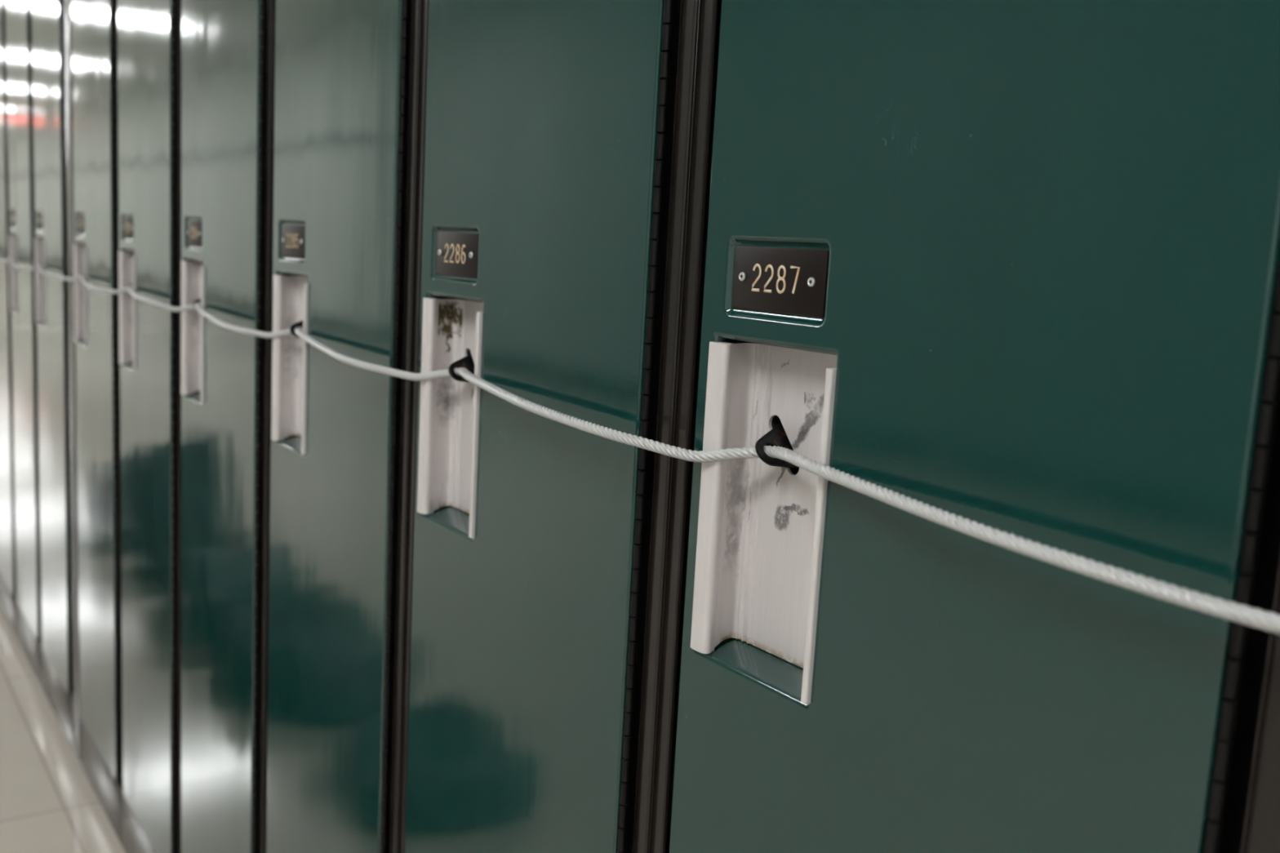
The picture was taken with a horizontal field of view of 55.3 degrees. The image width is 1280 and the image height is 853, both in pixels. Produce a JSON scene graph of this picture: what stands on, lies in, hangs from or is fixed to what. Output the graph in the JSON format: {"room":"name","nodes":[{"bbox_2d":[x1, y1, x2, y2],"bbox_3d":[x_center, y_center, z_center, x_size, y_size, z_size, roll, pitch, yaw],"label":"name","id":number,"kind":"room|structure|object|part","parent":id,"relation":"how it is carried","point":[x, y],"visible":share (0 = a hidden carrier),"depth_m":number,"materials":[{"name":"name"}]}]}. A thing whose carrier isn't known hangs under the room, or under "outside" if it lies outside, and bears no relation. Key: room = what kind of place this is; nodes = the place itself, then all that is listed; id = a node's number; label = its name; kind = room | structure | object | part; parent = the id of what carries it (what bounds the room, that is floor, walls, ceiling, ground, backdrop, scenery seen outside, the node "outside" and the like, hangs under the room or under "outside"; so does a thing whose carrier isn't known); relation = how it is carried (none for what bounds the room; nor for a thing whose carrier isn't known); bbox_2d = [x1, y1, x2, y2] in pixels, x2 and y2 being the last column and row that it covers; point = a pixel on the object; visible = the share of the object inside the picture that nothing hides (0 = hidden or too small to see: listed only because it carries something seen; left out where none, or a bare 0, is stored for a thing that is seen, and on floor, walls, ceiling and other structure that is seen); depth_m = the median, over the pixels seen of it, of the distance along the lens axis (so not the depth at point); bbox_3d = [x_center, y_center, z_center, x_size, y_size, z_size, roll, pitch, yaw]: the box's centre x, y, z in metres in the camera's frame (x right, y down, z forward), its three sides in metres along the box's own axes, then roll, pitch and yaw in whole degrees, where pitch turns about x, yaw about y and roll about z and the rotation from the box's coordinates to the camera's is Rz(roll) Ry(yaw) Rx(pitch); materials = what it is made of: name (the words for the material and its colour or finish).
{"room":"school corridor","nodes":[
{"label":"school corridor","id":0,"kind":"room"},
{"bbox_2d":[0,607,125,852],"bbox_3d":[-8.396,-0.980,9.927,4.280,0.100,43.000,-3,10,-34],"label":"floor","id":1,"kind":"structure","parent":0,"point":[49,804],"depth_m":1.91,"materials":[{"name":"beige tile"}]},
{"bbox_2d":[0,0,17,640],"bbox_3d":[-1.140,-0.402,2.587,0.403,1.672,0.304,-3,10,-34],"label":"locker","id":2,"kind":"object","parent":1,"relation":"on","point":[8,600],"visible":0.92,"depth_m":2.45,"materials":[{"name":"green metal"}]},
{"bbox_2d":[4,0,42,688],"bbox_3d":[-0.968,-0.356,2.339,0.403,1.672,0.304,-3,10,-34],"label":"locker","id":3,"kind":"object","parent":1,"relation":"on","point":[18,20],"visible":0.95,"depth_m":2.23,"materials":[{"name":"green metal"}]},
{"bbox_3d":[-1.173,-0.389,2.289,0.002,0.027,0.058,-3,10,-34],"label":"number plate","id":4,"kind":"part","parent":3,"relation":"part of","materials":[{"name":"black plastic"}]},
{"bbox_3d":[-0.965,-0.356,2.341,0.397,1.672,0.304,-3,10,-34],"label":"frame","id":5,"kind":"part","parent":3,"relation":"part of","materials":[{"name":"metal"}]},
{"bbox_2d":[31,0,74,751],"bbox_3d":[-0.796,-0.310,2.091,0.403,1.672,0.304,-3,10,-34],"label":"locker","id":6,"kind":"object","parent":1,"relation":"on","point":[46,15],"visible":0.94,"depth_m":1.98,"materials":[{"name":"green metal"}]},
{"bbox_3d":[-1.002,-0.344,2.041,0.002,0.027,0.058,-3,10,-34],"label":"number plate","id":7,"kind":"part","parent":6,"relation":"part of","materials":[{"name":"black plastic"}]},
{"bbox_2d":[63,0,79,760],"bbox_3d":[-0.845,-0.288,1.842,0.028,1.648,0.051,-3,10,-34],"label":"strip","id":8,"kind":"object","parent":1,"relation":"on","point":[67,3],"visible":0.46,"depth_m":1.86,"materials":[{"name":"black metal"}]},
{"bbox_2d":[71,0,122,845],"bbox_3d":[-0.595,-0.256,1.801,0.403,1.672,0.304,-3,10,-34],"label":"locker","id":9,"kind":"object","parent":1,"relation":"on","point":[94,22],"visible":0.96,"depth_m":1.69,"materials":[{"name":"green metal"}]},
{"bbox_3d":[-0.801,-0.290,1.751,0.002,0.027,0.058,-3,10,-34],"label":"number plate","id":10,"kind":"part","parent":9,"relation":"part of","materials":[{"name":"black plastic"}]},
{"bbox_2d":[116,0,179,852],"bbox_3d":[-0.423,-0.211,1.553,0.403,1.672,0.304,-3,10,-34],"label":"locker","id":11,"kind":"object","parent":1,"relation":"on","point":[148,30],"visible":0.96,"depth_m":1.44,"materials":[{"name":"green metal"}]},
{"bbox_3d":[-0.629,-0.244,1.503,0.002,0.027,0.058,-3,10,-34],"label":"number plate","id":12,"kind":"part","parent":11,"relation":"part of","materials":[{"name":"black plastic"}]},
{"bbox_2d":[179,0,271,852],"bbox_3d":[-0.252,-0.165,1.305,0.403,1.672,0.304,-3,10,-34],"label":"locker","id":13,"kind":"object","parent":1,"relation":"on","point":[225,46],"visible":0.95,"depth_m":1.19,"materials":[{"name":"green metal"}]},
{"bbox_3d":[-0.457,-0.199,1.255,0.002,0.027,0.058,-3,10,-34],"label":"number plate","id":14,"kind":"part","parent":13,"relation":"part of","materials":[{"name":"black plastic"}]},
{"bbox_2d":[262,0,420,852],"bbox_3d":[-0.080,-0.119,1.058,0.403,1.672,0.304,-3,10,-34],"label":"locker","id":15,"kind":"object","parent":1,"relation":"on","point":[344,73],"visible":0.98,"depth_m":0.93,"materials":[{"name":"green metal"}]},
{"bbox_3d":[-0.285,-0.153,1.007,0.002,0.027,0.058,-3,10,-34],"label":"number plate","id":16,"kind":"part","parent":15,"relation":"part of","materials":[{"name":"black plastic"}]},
{"bbox_2d":[397,0,698,852],"bbox_3d":[0.092,-0.073,0.810,0.403,1.672,0.304,-3,10,-34],"label":"locker","id":17,"kind":"object","parent":1,"relation":"on","point":[553,141],"visible":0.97,"depth_m":0.68,"materials":[{"name":"green metal"}]},
{"bbox_3d":[-0.114,-0.107,0.759,0.002,0.027,0.058,-3,10,-34],"label":"number plate","id":18,"kind":"part","parent":17,"relation":"part of","materials":[{"name":"black plastic"}]},
{"bbox_2d":[648,0,1279,852],"bbox_3d":[0.264,-0.028,0.562,0.403,1.672,0.304,-3,10,-34],"label":"locker","id":19,"kind":"object","parent":1,"relation":"on","point":[1009,266],"visible":1,"depth_m":0.42,"materials":[{"name":"green metal"}]},
{"bbox_3d":[0.058,-0.061,0.511,0.002,0.027,0.058,-3,10,-34],"label":"number plate","id":20,"kind":"part","parent":19,"relation":"part of","materials":[{"name":"black plastic"}]},
{"bbox_3d":[0.607,0.064,0.066,0.403,1.672,0.304,-3,10,-34],"label":"locker","id":21,"kind":"object","parent":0,"visible":0},
{"bbox_2d":[0,256,1279,635],"bbox_3d":[-0.737,-0.194,1.646,0.039,0.015,4.077,-3,10,-34],"label":"rope","id":22,"kind":"object","parent":21,"relation":"attached to","point":[1268,621],"visible":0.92,"depth_m":0.46,"materials":[{"name":"white fabric"}]}
]}

